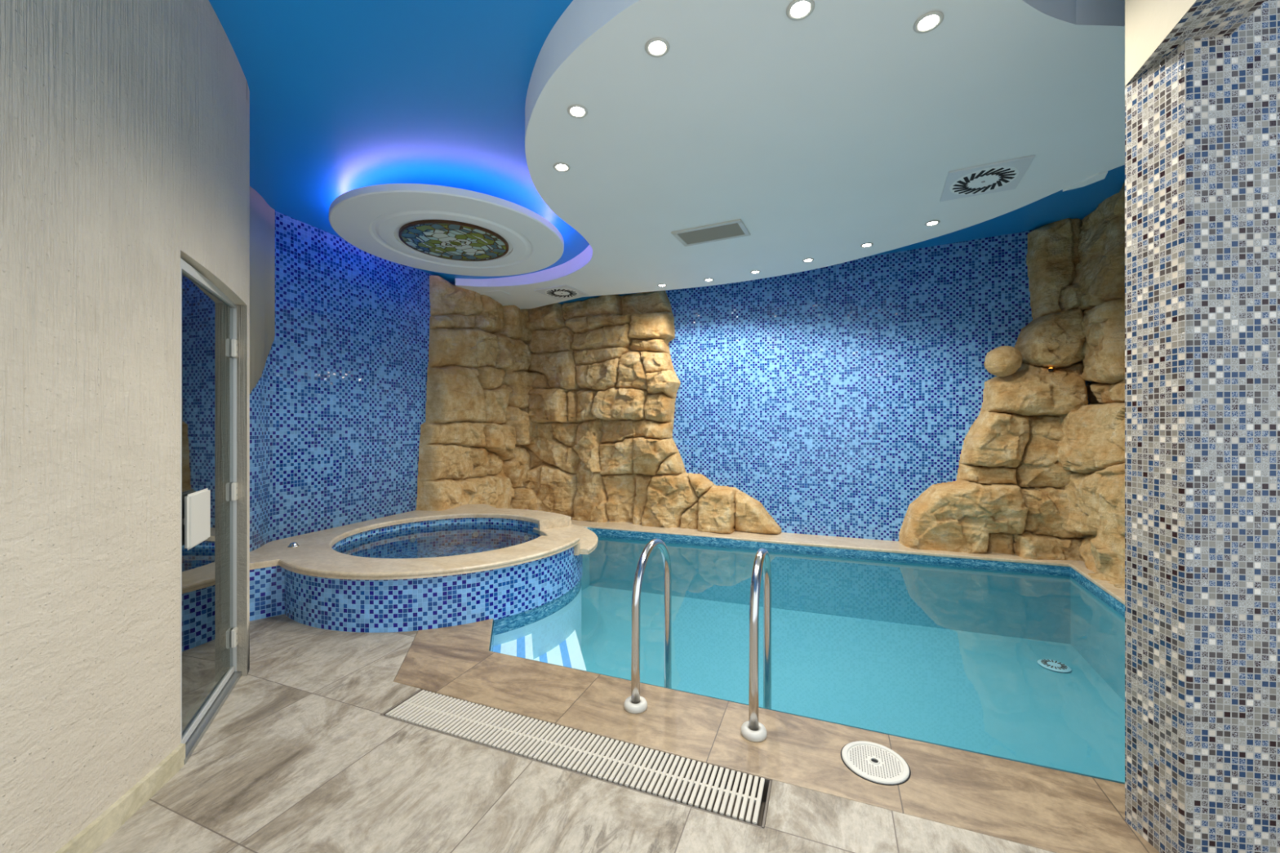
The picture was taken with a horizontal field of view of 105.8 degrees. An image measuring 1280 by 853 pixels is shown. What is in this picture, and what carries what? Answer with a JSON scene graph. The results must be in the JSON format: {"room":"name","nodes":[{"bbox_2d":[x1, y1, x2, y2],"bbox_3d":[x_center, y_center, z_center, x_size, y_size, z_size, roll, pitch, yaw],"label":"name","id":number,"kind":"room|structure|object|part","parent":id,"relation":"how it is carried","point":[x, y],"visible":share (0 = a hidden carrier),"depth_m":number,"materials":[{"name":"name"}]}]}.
{"room":"indoor swimming pool","nodes":[
{"label":"indoor swimming pool","id":0,"kind":"room"},
{"bbox_2d":[0,0,249,852],"bbox_3d":[-2.124,-0.300,1.200,0.958,3.301,4.805,0,0,-16],"label":"wall","id":1,"kind":"structure","parent":0,"point":[125,124],"depth_m":1.57,"materials":[{"name":"paint"}]},
{"bbox_2d":[55,743,185,852],"bbox_3d":[-1.742,1.308,0.368,0.138,0.085,3.136,0,0,-1],"label":"baseboard","id":2,"kind":"structure","parent":1,"relation":"attached to","point":[88,840],"depth_m":1.65,"materials":[{"name":"stone"}]},
{"bbox_2d":[180,257,241,764],"bbox_3d":[-2.032,0.335,2.272,0.085,2.030,0.809,0,0,-26],"label":"door","id":3,"kind":"structure","parent":1,"relation":"in","point":[209,344],"depth_m":2.26,"materials":[{"name":"clear glass"}]},
{"bbox_3d":[-1.913,0.395,2.094,0.020,0.230,0.245,0,0,-26],"label":"handle","id":4,"kind":"part","parent":3,"relation":"part of","materials":[{"name":"beige plastic"}]},
{"bbox_3d":[-2.040,1.308,2.281,0.024,0.025,0.733,0,0,-26],"label":"rail","id":5,"kind":"part","parent":3,"relation":"part of","materials":[{"name":"white metal"}]},
{"bbox_2d":[249,210,455,551],"bbox_3d":[-2.576,-0.234,5.485,0.437,3.167,4.472,0,0,15],"label":"wall","id":6,"kind":"structure","parent":0,"point":[338,402],"depth_m":4.56,"materials":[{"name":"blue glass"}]},
{"bbox_2d":[249,186,275,394],"bbox_3d":[-2.972,-1.002,3.672,0.061,1.630,0.703,0,0,-9],"label":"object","id":7,"kind":"structure","parent":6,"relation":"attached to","point":[262,215],"depth_m":3.80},
{"bbox_2d":[92,613,1053,852],"bbox_3d":[-0.663,1.380,1.324,8.600,0.060,2.982,0,0,21],"label":"floor","id":8,"kind":"structure","parent":0,"point":[300,756],"depth_m":1.75,"materials":[{"name":"grey tile"}]},
{"bbox_2d":[249,503,598,632],"bbox_3d":[-1.742,1.274,4.310,2.550,0.713,2.938,0,0,21],"label":"hot tub","id":9,"kind":"object","parent":8,"relation":"on","point":[415,570],"visible":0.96,"depth_m":3.45,"materials":[{"name":"blue tile"}]},
{"bbox_2d":[379,688,772,829],"bbox_3d":[-0.355,1.399,2.060,1.759,0.101,0.253,0,0,21],"label":"grate","id":10,"kind":"object","parent":8,"relation":"in","point":[743,797],"visible":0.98,"depth_m":1.98,"materials":[{"name":"beige plastic"}]},
{"bbox_2d":[393,519,1159,852],"bbox_3d":[0.947,1.748,4.089,7.620,0.804,4.495,0,0,21],"label":"swimming pool","id":11,"kind":"object","parent":8,"relation":"in","point":[997,679],"visible":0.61,"depth_m":3.94,"materials":[{"name":"blue liquid"}]},
{"bbox_2d":[415,275,781,534],"bbox_3d":[-0.370,-0.294,5.794,3.937,3.289,2.319,0,0,21],"label":"rock formation","id":12,"kind":"object","parent":11,"relation":"on","point":[568,409],"visible":0.94,"depth_m":6.65,"materials":[{"name":"stone"}]},
{"bbox_2d":[623,538,671,713],"bbox_3d":[0.064,1.224,2.538,0.112,1.252,0.575,0,0,21],"label":"pool handrail","id":13,"kind":"object","parent":11,"relation":"attached to","point":[634,704],"visible":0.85,"depth_m":2.37,"materials":[{"name":"silver metal"}]},
{"bbox_2d":[740,548,771,742],"bbox_3d":[0.583,1.224,2.335,0.112,1.252,0.575,0,0,21],"label":"pool handrail","id":14,"kind":"object","parent":11,"relation":"attached to","point":[752,730],"visible":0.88,"depth_m":2.13,"materials":[{"name":"silver metal"}]},
{"bbox_2d":[488,527,1124,784],"bbox_3d":[1.152,1.750,4.031,5.207,0.800,3.593,0,0,21],"label":"basin","id":15,"kind":"object","parent":11,"relation":"in","point":[1020,660],"depth_m":4.61,"materials":[{"name":"blue liquid"}]},
{"bbox_2d":[840,741,911,786],"bbox_3d":[0.942,1.345,1.941,0.254,0.009,0.254,0,0,21],"label":"lid","id":16,"kind":"object","parent":11,"relation":"on","point":[873,762],"visible":1,"depth_m":1.93,"materials":[{"name":"beige plastic"}]},
{"bbox_3d":[0.942,1.345,1.941,0.201,0.007,0.201,0,0,21],"label":"plate","id":17,"kind":"part","parent":16,"relation":"part of","materials":[{"name":"beige plastic"}]},
{"bbox_2d":[898,182,1124,589],"bbox_3d":[3.510,-0.398,4.471,1.878,3.496,2.104,0,0,21],"label":"rock formation","id":18,"kind":"object","parent":11,"relation":"on","point":[1041,475],"visible":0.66,"depth_m":4.92,"materials":[{"name":"stone"}]},
{"bbox_2d":[983,346,1022,377],"bbox_3d":[3.813,-0.685,5.080,0.321,0.320,0.321,0,0,21],"label":"boulder","id":19,"kind":"object","parent":18,"relation":"on","point":[1002,361],"visible":1,"depth_m":4.98,"materials":[{"name":"stone"}]},
{"bbox_2d":[208,0,1124,304],"bbox_3d":[0.109,-2.037,3.018,8.400,0.562,7.500,0,0,21],"label":"ceiling","id":20,"kind":"structure","parent":0,"point":[345,95],"depth_m":2.83,"materials":[{"name":"blue paint"}]},
{"bbox_2d":[328,183,564,275],"bbox_3d":[-1.665,-1.804,4.370,1.930,0.303,1.930,0,0,21],"label":"ceiling disc","id":21,"kind":"object","parent":20,"relation":"hanging from","point":[446,229],"visible":1,"depth_m":4.08,"materials":[{"name":"white paint"}]},
{"bbox_3d":[-1.665,-1.664,4.370,0.890,0.018,0.890,0,0,21],"label":"stained glass","id":22,"kind":"part","parent":21,"relation":"part of","materials":[{"name":"multicoloured glass"}]},
{"bbox_2d":[455,0,1124,309],"bbox_3d":[0.554,-1.933,3.961,6.940,0.425,4.212,0,0,21],"label":"ceiling panel","id":23,"kind":"object","parent":20,"relation":"attached to","point":[836,130],"visible":0.95,"depth_m":2.75,"materials":[{"name":"white paint"}]},
{"bbox_2d":[485,289,510,297],"bbox_3d":[-1.845,-1.718,6.252,0.280,0.008,0.249,0,0,21],"label":"access panel","id":24,"kind":"object","parent":23,"relation":"attached to","point":[498,293],"visible":1,"depth_m":6.23,"materials":[{"name":"white paint"}]},
{"bbox_2d":[533,284,589,299],"bbox_3d":[-1.000,-1.710,6.188,0.503,0.019,0.503,0,0,26],"label":"vent","id":25,"kind":"object","parent":23,"relation":"attached to","point":[563,291],"visible":1,"depth_m":6.15,"materials":[{"name":"white"}]},
{"bbox_2d":[553,162,570,172],"bbox_3d":[-0.518,-1.716,3.200,0.112,0.009,0.112,0,0,21],"label":"spotlight","id":26,"kind":"object","parent":23,"relation":"attached to","point":[559,166],"visible":1,"depth_m":3.20,"materials":[{"name":"beige plastic"}]},
{"bbox_2d":[567,104,587,118],"bbox_3d":[-0.340,-1.716,2.632,0.112,0.009,0.112,0,0,21],"label":"spotlight","id":27,"kind":"object","parent":23,"relation":"attached to","point":[578,111],"visible":1,"depth_m":2.63,"materials":[{"name":"beige plastic"}]},
{"bbox_2d":[644,37,669,57],"bbox_3d":[0.079,-1.716,2.188,0.112,0.009,0.112,0,0,21],"label":"spotlight","id":28,"kind":"object","parent":23,"relation":"attached to","point":[655,46],"visible":1,"depth_m":2.19,"materials":[{"name":"beige plastic"}]},
{"bbox_2d":[657,284,666,287],"bbox_3d":[0.269,-1.716,5.881,0.112,0.009,0.112,0,0,21],"label":"spotlight","id":29,"kind":"object","parent":23,"relation":"attached to","point":[659,285],"visible":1,"depth_m":5.87,"materials":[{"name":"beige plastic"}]},
{"bbox_2d":[703,278,713,281],"bbox_3d":[0.804,-1.716,5.659,0.112,0.009,0.112,0,0,21],"label":"spotlight","id":30,"kind":"object","parent":23,"relation":"attached to","point":[706,279],"visible":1,"depth_m":5.66,"materials":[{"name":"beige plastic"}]},
{"bbox_2d":[671,218,750,246],"bbox_3d":[0.630,-1.713,4.294,0.623,0.014,0.356,0,0,26],"label":"vent grille","id":31,"kind":"object","parent":23,"relation":"attached to","point":[734,228],"visible":1,"depth_m":4.27,"materials":[{"name":"beige plastic"}]},
{"bbox_2d":[750,270,760,274],"bbox_3d":[1.281,-1.716,5.371,0.112,0.009,0.112,0,0,21],"label":"spotlight","id":32,"kind":"object","parent":23,"relation":"attached to","point":[754,272],"visible":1,"depth_m":5.37,"materials":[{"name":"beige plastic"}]},
{"bbox_2d":[786,0,814,20],"bbox_3d":[0.659,-1.716,1.986,0.112,0.009,0.112,0,0,21],"label":"spotlight","id":33,"kind":"object","parent":23,"relation":"attached to","point":[797,10],"visible":1,"depth_m":1.99,"materials":[{"name":"beige plastic"}]},
{"bbox_2d":[802,257,813,262],"bbox_3d":[1.736,-1.716,4.989,0.112,0.009,0.112,0,0,21],"label":"spotlight","id":34,"kind":"object","parent":23,"relation":"attached to","point":[808,260],"visible":1,"depth_m":4.98,"materials":[{"name":"beige plastic"}]},
{"bbox_2d":[860,242,873,248],"bbox_3d":[2.146,-1.716,4.577,0.112,0.009,0.112,0,0,21],"label":"spotlight","id":35,"kind":"object","parent":23,"relation":"attached to","point":[864,245],"visible":1,"depth_m":4.57,"materials":[{"name":"beige plastic"}]},
{"bbox_2d":[913,10,943,33],"bbox_3d":[1.224,-1.716,2.052,0.112,0.009,0.112,0,0,21],"label":"spotlight","id":36,"kind":"object","parent":23,"relation":"attached to","point":[929,21],"visible":1,"depth_m":2.05,"materials":[{"name":"beige plastic"}]},
{"bbox_2d":[924,220,940,226],"bbox_3d":[2.467,-1.716,4.080,0.112,0.009,0.112,0,0,21],"label":"spotlight","id":37,"kind":"object","parent":23,"relation":"attached to","point":[931,223],"visible":1,"depth_m":4.08,"materials":[{"name":"beige plastic"}]},
{"bbox_2d":[939,155,1035,201],"bbox_3d":[2.390,-1.710,3.367,0.467,0.019,0.467,0,0,26],"label":"vent","id":38,"kind":"object","parent":23,"relation":"attached to","point":[1006,175],"visible":1,"depth_m":3.33,"materials":[{"name":"white plastic"}]},
{"bbox_2d":[1062,170,1107,191],"bbox_3d":[3.141,-1.729,3.386,0.104,0.042,0.272,0,0,-7],"label":"trim","id":39,"kind":"structure","parent":23,"relation":"attached to","point":[1100,175],"depth_m":3.36,"materials":[{"name":"white paint"}]},
{"bbox_2d":[665,230,1092,541],"bbox_3d":[1.508,-0.398,6.369,7.360,3.496,0.200,0,0,21],"label":"wall","id":40,"kind":"structure","parent":0,"point":[832,397],"depth_m":5.87,"materials":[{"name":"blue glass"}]},
{"bbox_2d":[1124,0,1265,85],"bbox_3d":[1.089,-1.612,0.077,0.172,0.905,3.344,0,0,23],"label":"beam","id":41,"kind":"structure","parent":0,"point":[1148,23],"depth_m":1.44,"materials":[{"name":"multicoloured paint"}]},
{"bbox_2d":[1124,0,1279,852],"bbox_3d":[2.564,-0.400,1.329,1.916,3.500,0.200,0,0,14],"label":"pillar","id":42,"kind":"structure","parent":0,"point":[1202,122],"depth_m":1.44,"materials":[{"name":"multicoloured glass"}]}
]}

